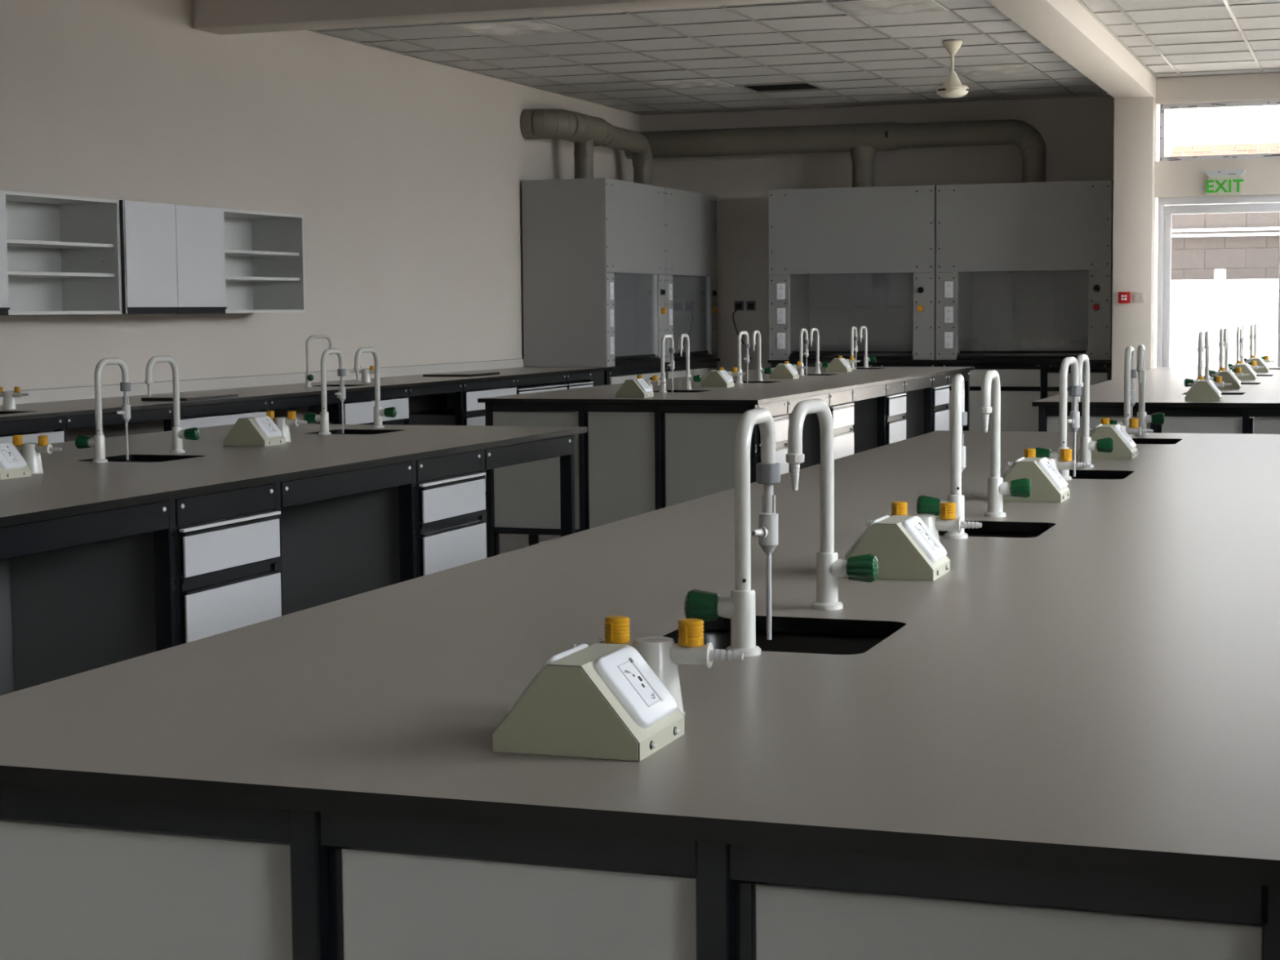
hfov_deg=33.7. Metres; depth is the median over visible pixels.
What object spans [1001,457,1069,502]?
pedestal
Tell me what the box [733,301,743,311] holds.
wall socket
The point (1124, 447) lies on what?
pedestal
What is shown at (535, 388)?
base cabinet
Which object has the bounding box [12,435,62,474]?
tap
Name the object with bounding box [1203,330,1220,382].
tap
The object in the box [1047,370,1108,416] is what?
base cabinet
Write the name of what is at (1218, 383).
tap
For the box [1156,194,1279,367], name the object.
door
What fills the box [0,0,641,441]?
wall
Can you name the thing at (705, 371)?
base cabinet
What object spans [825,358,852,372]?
pedestal
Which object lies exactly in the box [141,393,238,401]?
board
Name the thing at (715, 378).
pedestal
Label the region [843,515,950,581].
electrical outlet box
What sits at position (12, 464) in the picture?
pedestal
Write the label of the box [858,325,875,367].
tap
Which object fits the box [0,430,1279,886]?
countertop
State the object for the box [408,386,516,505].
base cabinet
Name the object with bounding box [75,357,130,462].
tap
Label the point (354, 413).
base cabinet
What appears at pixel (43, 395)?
upstand
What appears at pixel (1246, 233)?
pipe
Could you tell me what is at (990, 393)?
tap
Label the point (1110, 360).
countertop
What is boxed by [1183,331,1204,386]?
tap
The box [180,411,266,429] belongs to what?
base cabinet
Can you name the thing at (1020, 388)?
base cabinet
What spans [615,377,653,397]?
pedestal
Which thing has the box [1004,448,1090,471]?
tap
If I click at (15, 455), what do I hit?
power outlet
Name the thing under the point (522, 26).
ceiling light
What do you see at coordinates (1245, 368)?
pedestal
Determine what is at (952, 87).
ceiling fan
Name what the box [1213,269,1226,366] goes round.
gate post
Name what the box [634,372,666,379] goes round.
base cabinet
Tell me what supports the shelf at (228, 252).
attached to the upper cabinet at (264, 251)
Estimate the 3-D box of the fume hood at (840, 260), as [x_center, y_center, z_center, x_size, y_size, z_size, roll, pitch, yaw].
[1.957,-1.833,18.865,1.490,1.504,0.756,1,5,19]
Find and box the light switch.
[1132,292,1145,302]
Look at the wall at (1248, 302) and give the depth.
20.62 m
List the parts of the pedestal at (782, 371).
plate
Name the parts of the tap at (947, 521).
valve knob, valve knob, valve arm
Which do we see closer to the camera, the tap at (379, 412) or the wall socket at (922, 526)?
the wall socket at (922, 526)
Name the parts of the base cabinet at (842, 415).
drawer, drawer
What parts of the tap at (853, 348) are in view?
spout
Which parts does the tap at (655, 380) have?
valve knob, valve arm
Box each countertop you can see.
[0,367,611,422]
[0,423,586,527]
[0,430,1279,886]
[477,366,974,404]
[524,358,719,370]
[767,359,1111,363]
[1031,366,1279,408]
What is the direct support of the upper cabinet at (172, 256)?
attached to the wall at (405, 175)
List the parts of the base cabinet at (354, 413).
frame, drawer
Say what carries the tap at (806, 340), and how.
on the countertop at (754, 392)
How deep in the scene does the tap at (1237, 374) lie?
11.59 m
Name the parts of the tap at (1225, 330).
spout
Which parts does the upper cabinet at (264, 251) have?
panel, panel, panel, panel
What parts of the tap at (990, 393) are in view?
spout, valve stem, valve knob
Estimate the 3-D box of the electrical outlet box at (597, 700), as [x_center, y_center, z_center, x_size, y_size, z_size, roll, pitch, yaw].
[-0.052,0.227,2.209,0.170,0.096,0.148,1,5,19]
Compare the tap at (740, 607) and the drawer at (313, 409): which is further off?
the drawer at (313, 409)
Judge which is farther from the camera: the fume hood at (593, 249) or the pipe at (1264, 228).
the pipe at (1264, 228)
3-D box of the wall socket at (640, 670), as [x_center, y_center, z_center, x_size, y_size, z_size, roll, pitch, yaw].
[0.007,0.209,2.217,0.037,0.045,0.008,1,5,19]
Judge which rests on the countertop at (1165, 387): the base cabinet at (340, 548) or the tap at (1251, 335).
the tap at (1251, 335)
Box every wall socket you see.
[631,657,665,701]
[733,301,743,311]
[746,300,755,310]
[920,522,940,548]
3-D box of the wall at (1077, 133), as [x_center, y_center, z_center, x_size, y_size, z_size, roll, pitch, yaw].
[2.225,-2.020,19.332,5.070,3.600,0.250,1,5,19]
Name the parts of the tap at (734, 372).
valve knob, valve arm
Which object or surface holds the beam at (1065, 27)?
attached to the wall at (1261, 176)
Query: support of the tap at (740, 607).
on the countertop at (1097, 691)
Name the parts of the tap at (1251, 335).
spout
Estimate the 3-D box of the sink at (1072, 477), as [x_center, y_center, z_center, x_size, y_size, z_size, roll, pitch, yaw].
[1.167,0.110,5.713,0.340,0.205,0.351,1,5,19]
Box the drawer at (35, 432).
[0,431,38,436]
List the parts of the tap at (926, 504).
valve knob, spout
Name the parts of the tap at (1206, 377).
spout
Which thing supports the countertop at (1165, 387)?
on the frame at (1177, 420)
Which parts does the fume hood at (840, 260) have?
post, socket plate, socket plate, socket plate, sill, sash rail, valve knob, control knob, post, panel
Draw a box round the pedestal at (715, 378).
[701,369,733,386]
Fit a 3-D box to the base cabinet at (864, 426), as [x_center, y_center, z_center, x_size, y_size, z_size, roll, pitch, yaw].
[1.409,-0.157,13.716,0.540,0.797,0.517,1,5,19]
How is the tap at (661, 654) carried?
on the countertop at (1097, 691)
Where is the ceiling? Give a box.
[308,0,1279,115]
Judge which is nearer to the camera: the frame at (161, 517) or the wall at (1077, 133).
the frame at (161, 517)
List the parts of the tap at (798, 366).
valve knob, valve arm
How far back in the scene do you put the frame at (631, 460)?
10.88 m
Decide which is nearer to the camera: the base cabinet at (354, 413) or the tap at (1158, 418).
the tap at (1158, 418)
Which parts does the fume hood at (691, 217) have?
post, socket plate, socket plate, sash pane, sash rail, panel, sill, post, valve knob, control knob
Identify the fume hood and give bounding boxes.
[521,177,666,367]
[663,187,717,362]
[768,185,936,359]
[935,180,1113,359]
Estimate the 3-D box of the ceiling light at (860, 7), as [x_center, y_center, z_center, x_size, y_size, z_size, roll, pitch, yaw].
[1.505,-2.874,12.851,0.624,0.050,0.624,1,5,19]
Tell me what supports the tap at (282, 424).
on the countertop at (70, 484)
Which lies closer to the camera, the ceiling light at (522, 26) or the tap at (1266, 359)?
the ceiling light at (522, 26)
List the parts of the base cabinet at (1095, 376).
cupboard door, drawer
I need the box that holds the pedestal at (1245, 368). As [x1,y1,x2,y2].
[1234,363,1257,379]
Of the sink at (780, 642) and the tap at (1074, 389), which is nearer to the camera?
the sink at (780, 642)
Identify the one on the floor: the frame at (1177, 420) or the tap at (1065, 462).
the frame at (1177, 420)
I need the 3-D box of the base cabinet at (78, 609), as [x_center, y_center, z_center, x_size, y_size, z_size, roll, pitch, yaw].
[-1.347,0.498,5.845,0.540,0.797,0.517,1,5,19]
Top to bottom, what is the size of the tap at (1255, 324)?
0.318 m
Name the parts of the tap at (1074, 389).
valve knob, valve stem, spout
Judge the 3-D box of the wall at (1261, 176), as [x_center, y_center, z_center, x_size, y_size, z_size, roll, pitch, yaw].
[5.716,-1.843,16.737,3.240,3.600,0.250,1,5,19]
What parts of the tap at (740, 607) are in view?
valve knob, valve stem, spout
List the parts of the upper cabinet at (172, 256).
panel, cabinet door, door handle, cabinet door, door handle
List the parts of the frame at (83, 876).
panel, leg, panel, leg, panel, leg, leg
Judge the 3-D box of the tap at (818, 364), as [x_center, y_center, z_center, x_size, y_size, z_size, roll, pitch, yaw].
[1.240,-0.897,14.703,0.101,0.318,0.190,1,5,22]
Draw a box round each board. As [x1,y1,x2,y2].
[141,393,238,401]
[422,372,499,377]
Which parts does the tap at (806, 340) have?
spout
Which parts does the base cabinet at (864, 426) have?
frame, drawer, drawer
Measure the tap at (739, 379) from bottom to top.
0.322 m
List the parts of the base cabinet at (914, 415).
frame, drawer, drawer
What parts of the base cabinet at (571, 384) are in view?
drawer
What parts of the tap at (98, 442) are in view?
valve knob, valve stem, spout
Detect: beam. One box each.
[191,0,813,35]
[986,0,1170,111]
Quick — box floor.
[485,505,560,557]
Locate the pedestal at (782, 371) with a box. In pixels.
[769,363,799,378]
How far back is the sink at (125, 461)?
6.86 m
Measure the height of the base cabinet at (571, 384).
0.797 m
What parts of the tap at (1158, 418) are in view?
spout, valve stem, valve knob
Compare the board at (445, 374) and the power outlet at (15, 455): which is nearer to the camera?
the power outlet at (15, 455)
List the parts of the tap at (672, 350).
spout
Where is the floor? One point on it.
(508, 542)
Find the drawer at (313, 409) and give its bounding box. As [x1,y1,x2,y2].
[308,400,371,422]
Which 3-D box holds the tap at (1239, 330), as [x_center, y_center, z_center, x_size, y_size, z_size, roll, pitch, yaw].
[3.791,-0.820,13.487,0.101,0.322,0.194,1,5,22]
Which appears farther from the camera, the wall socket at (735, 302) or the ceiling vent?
the wall socket at (735, 302)
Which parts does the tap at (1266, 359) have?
valve knob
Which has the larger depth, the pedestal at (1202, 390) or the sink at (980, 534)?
the pedestal at (1202, 390)
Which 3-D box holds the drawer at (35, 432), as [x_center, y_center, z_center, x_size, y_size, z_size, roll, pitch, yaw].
[-3.024,-0.189,9.905,0.340,0.205,0.351,1,5,19]
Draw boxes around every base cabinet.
[0,431,64,443]
[9,510,281,691]
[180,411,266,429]
[280,471,486,615]
[311,397,408,425]
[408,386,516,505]
[447,384,567,408]
[541,381,593,412]
[608,374,639,384]
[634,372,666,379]
[666,369,692,378]
[689,367,716,376]
[758,414,789,475]
[786,402,853,471]
[852,392,906,453]
[904,385,949,439]
[947,368,1048,431]
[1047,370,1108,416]
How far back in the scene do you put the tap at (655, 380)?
11.16 m
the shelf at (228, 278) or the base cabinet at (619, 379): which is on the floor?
the base cabinet at (619, 379)
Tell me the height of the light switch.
0.086 m
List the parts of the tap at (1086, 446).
spout, valve stem, valve knob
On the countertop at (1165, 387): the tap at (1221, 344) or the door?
the tap at (1221, 344)
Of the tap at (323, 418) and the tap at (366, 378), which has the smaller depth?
the tap at (323, 418)
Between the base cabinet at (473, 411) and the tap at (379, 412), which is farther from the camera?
the base cabinet at (473, 411)
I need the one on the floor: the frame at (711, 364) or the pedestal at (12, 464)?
the frame at (711, 364)
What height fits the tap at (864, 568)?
0.318 m
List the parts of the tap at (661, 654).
valve arm, valve knob, valve knob, valve arm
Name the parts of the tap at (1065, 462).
valve knob, valve knob, valve arm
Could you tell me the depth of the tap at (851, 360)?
15.29 m
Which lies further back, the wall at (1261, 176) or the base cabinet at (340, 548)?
the wall at (1261, 176)
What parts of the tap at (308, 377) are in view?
valve knob, spout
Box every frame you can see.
[0,370,604,441]
[0,435,575,695]
[0,786,1279,959]
[484,370,969,557]
[604,361,716,385]
[770,363,1111,399]
[1038,406,1279,434]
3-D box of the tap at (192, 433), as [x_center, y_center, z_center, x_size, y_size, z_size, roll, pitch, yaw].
[-1.512,-0.242,6.832,0.101,0.318,0.190,1,5,21]
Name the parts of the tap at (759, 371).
spout, valve knob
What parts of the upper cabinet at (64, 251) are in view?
panel, panel, panel, panel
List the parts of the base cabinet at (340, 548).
frame, drawer, drawer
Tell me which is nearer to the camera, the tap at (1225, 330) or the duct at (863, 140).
the tap at (1225, 330)
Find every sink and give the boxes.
[124,461,158,462]
[702,629,888,654]
[937,530,1042,537]
[1071,477,1123,479]
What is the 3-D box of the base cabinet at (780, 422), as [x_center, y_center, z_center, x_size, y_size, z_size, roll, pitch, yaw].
[0.449,0.070,10.989,0.540,0.797,0.517,1,5,19]
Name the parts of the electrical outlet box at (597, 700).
plate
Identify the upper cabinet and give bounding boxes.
[0,190,9,315]
[5,191,121,315]
[118,200,226,314]
[223,208,305,313]
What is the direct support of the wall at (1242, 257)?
on the ground
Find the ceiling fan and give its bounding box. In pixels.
[936,40,969,97]
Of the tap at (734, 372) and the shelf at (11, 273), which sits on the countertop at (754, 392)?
the tap at (734, 372)
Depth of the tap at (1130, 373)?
6.89 m
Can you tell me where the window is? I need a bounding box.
[1159,99,1279,160]
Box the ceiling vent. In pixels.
[733,81,827,93]
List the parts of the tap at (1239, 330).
spout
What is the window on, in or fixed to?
in the wall at (1261, 176)
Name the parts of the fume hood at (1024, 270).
post, socket plate, socket plate, socket plate, sill, sash rail, valve knob, control knob, post, panel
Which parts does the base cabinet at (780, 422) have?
drawer, drawer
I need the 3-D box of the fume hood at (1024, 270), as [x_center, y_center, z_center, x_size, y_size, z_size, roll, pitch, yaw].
[3.373,-1.806,18.369,1.490,1.504,0.756,1,5,19]
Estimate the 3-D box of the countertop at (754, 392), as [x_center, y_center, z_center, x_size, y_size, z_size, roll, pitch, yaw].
[0.851,-0.632,13.572,1.520,0.022,5.930,1,5,19]
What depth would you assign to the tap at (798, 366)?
13.92 m
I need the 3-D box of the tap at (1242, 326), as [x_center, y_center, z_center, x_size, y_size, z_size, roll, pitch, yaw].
[3.945,-0.845,13.759,0.101,0.318,0.190,1,5,16]
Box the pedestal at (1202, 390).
[1184,379,1222,400]
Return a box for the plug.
[732,302,751,359]
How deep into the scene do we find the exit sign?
16.89 m
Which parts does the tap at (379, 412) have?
spout, valve stem, valve knob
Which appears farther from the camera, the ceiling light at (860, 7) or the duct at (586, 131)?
the duct at (586, 131)
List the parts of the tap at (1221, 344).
valve knob, spout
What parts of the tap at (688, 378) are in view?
spout, valve knob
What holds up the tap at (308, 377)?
on the countertop at (81, 406)
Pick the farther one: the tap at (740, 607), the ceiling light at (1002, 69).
the ceiling light at (1002, 69)
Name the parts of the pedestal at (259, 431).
plate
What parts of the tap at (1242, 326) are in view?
spout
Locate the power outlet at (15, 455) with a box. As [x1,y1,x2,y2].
[8,445,20,462]
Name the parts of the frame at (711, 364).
leg, apron rail, apron rail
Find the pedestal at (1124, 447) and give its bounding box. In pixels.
[1076,423,1137,458]
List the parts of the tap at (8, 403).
valve knob, valve arm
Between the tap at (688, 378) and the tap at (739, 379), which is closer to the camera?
the tap at (688, 378)
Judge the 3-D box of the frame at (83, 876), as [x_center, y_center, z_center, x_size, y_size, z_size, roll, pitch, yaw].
[0.825,0.525,4.761,1.485,0.878,5.834,1,5,19]
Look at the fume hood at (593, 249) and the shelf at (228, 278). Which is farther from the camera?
the fume hood at (593, 249)
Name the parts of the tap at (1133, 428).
valve knob, valve knob, valve arm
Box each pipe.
[1171,226,1279,231]
[1171,232,1279,237]
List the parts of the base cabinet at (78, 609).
frame, drawer, drawer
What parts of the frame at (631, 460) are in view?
leg, leg, leg, rail, panel, leg, rail, panel, leg, panel, leg, leg, apron rail, apron rail, leg, apron rail, apron rail, leg, apron rail, apron rail, leg, apron rail, apron rail, leg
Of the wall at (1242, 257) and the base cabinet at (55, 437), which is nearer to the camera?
the base cabinet at (55, 437)
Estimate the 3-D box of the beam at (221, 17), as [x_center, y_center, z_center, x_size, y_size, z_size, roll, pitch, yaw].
[-0.432,-2.853,11.760,4.529,0.484,0.320,1,5,19]
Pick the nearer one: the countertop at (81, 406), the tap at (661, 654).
the tap at (661, 654)
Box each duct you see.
[520,108,653,185]
[624,119,1046,187]
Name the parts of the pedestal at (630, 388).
plate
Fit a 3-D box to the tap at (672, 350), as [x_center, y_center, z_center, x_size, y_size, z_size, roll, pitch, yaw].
[0.124,-0.643,11.676,0.101,0.322,0.194,1,5,21]
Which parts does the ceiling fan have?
rod, motor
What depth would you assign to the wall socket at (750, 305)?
19.64 m
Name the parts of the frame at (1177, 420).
leg, panel, leg, rail, panel, leg, panel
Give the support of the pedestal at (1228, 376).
on the countertop at (1165, 387)
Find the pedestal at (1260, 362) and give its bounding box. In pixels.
[1248,357,1269,372]
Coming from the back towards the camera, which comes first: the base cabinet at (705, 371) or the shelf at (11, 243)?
the base cabinet at (705, 371)
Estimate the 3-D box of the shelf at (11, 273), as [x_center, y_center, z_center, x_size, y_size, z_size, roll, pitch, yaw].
[-3.060,-1.038,10.685,0.325,0.018,0.949,1,5,19]
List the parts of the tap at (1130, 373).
valve knob, spout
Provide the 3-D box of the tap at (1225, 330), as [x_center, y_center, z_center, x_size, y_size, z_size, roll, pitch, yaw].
[3.457,-0.731,12.381,0.101,0.318,0.190,1,5,19]
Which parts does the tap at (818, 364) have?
spout, valve knob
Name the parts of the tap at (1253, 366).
valve knob, valve arm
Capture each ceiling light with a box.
[445,18,569,36]
[639,77,733,89]
[825,0,948,16]
[946,63,1039,76]
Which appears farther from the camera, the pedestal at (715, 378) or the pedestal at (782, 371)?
the pedestal at (782, 371)
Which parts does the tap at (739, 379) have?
spout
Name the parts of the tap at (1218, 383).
valve knob, valve knob, valve arm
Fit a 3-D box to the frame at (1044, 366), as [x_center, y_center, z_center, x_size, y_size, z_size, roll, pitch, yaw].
[2.591,-0.579,18.397,3.012,0.870,0.060,1,5,19]
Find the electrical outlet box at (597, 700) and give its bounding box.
[492,643,684,761]
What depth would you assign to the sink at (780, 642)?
3.10 m
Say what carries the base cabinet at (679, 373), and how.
on the floor
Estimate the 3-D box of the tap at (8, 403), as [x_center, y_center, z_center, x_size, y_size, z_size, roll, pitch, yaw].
[-3.058,-0.397,10.251,0.204,0.109,0.068,0,5,8]
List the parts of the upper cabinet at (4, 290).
door handle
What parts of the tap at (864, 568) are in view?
spout, valve stem, valve knob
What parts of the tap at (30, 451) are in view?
valve knob, valve arm, valve knob, valve arm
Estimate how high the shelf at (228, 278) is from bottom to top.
0.018 m
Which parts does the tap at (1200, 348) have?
valve knob, spout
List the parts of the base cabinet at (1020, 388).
drawer, cupboard door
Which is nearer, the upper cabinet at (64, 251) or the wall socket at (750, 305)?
the upper cabinet at (64, 251)
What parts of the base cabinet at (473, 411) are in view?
drawer, frame, drawer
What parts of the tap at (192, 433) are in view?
spout, valve stem, valve knob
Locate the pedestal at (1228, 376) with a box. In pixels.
[1215,370,1241,389]
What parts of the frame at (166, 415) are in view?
apron rail, leg, apron rail, leg, apron rail, leg, apron rail, leg, apron rail, leg, apron rail, leg, apron rail, leg, apron rail, leg, apron rail, leg, leg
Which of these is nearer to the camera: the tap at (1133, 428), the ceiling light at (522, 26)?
the tap at (1133, 428)
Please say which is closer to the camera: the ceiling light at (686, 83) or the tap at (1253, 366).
the tap at (1253, 366)
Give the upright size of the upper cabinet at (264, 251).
0.595 m
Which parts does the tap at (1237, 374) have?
valve knob, valve arm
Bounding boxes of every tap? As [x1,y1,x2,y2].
[0,386,29,409]
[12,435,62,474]
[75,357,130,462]
[145,355,199,453]
[266,410,306,442]
[303,348,346,435]
[304,334,333,386]
[350,365,381,382]
[353,346,396,428]
[566,615,743,715]
[636,375,666,395]
[648,333,675,392]
[678,333,701,389]
[684,407,780,656]
[719,367,744,379]
[727,330,750,382]
[751,330,771,380]
[784,360,808,371]
[785,398,879,609]
[790,328,808,375]
[808,328,828,373]
[838,355,860,364]
[844,326,857,368]
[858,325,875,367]
[866,501,982,541]
[916,373,968,538]
[979,369,1031,517]
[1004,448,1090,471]
[1035,356,1081,479]
[1075,354,1113,467]
[1088,417,1153,435]
[1109,346,1136,439]
[1134,344,1164,436]
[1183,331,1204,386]
[1187,376,1231,386]
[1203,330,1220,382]
[1208,328,1224,377]
[1211,367,1249,377]
[1223,328,1235,373]
[1228,325,1243,369]
[1229,360,1263,369]
[1240,325,1251,365]
[1244,324,1253,362]
[1244,355,1275,363]
[1253,323,1264,359]
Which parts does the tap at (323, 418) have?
valve knob, valve stem, spout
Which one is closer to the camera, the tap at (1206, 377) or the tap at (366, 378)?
the tap at (1206, 377)
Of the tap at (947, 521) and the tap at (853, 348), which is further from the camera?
the tap at (853, 348)
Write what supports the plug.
attached to the wall at (1077, 133)
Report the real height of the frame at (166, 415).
0.878 m
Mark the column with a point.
(1136, 120)
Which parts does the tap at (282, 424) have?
valve knob, valve knob, valve arm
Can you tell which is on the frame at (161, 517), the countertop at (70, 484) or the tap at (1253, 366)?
the countertop at (70, 484)
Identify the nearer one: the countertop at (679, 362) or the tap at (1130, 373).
the tap at (1130, 373)
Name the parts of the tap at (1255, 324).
spout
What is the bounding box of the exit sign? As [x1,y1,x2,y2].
[1204,168,1244,195]
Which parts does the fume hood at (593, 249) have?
panel, post, socket plate, socket plate, socket plate, sash pane, sash rail, sill, panel, post, control knob, valve knob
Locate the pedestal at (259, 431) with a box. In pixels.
[223,416,285,446]
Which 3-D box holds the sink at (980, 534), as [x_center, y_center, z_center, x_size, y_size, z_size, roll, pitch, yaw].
[0.682,0.225,4.335,0.340,0.205,0.351,1,5,19]
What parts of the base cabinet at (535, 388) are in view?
drawer, frame, drawer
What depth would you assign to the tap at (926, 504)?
4.13 m
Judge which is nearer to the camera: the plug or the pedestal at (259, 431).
the pedestal at (259, 431)
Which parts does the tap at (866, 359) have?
spout, valve knob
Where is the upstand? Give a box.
[0,358,524,405]
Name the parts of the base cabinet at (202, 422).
frame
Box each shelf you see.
[7,239,113,248]
[8,271,114,277]
[224,248,298,256]
[225,275,299,281]
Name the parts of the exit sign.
sign panel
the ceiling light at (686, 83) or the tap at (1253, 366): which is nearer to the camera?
the tap at (1253, 366)
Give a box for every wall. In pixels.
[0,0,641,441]
[641,94,1171,373]
[1154,71,1279,199]
[1169,142,1279,279]
[1169,279,1278,367]
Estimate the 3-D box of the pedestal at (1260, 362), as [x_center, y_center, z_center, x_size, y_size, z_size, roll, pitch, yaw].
[4.141,-0.772,14.219,0.170,0.096,0.148,1,5,19]
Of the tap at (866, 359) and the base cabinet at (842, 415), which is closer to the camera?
the base cabinet at (842, 415)
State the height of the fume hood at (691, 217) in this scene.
1.504 m
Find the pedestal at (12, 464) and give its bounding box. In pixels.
[0,442,31,479]
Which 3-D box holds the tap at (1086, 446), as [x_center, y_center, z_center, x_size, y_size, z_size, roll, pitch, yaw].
[1.254,-0.189,5.864,0.101,0.318,0.190,1,5,20]
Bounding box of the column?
[1111,97,1170,379]
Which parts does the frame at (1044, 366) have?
apron rail, apron rail, apron rail, leg, apron rail, leg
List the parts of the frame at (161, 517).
modesty panel, apron rail, leg, apron rail, leg, apron rail, leg, apron rail, leg, apron rail, leg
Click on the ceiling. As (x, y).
(603, 59)

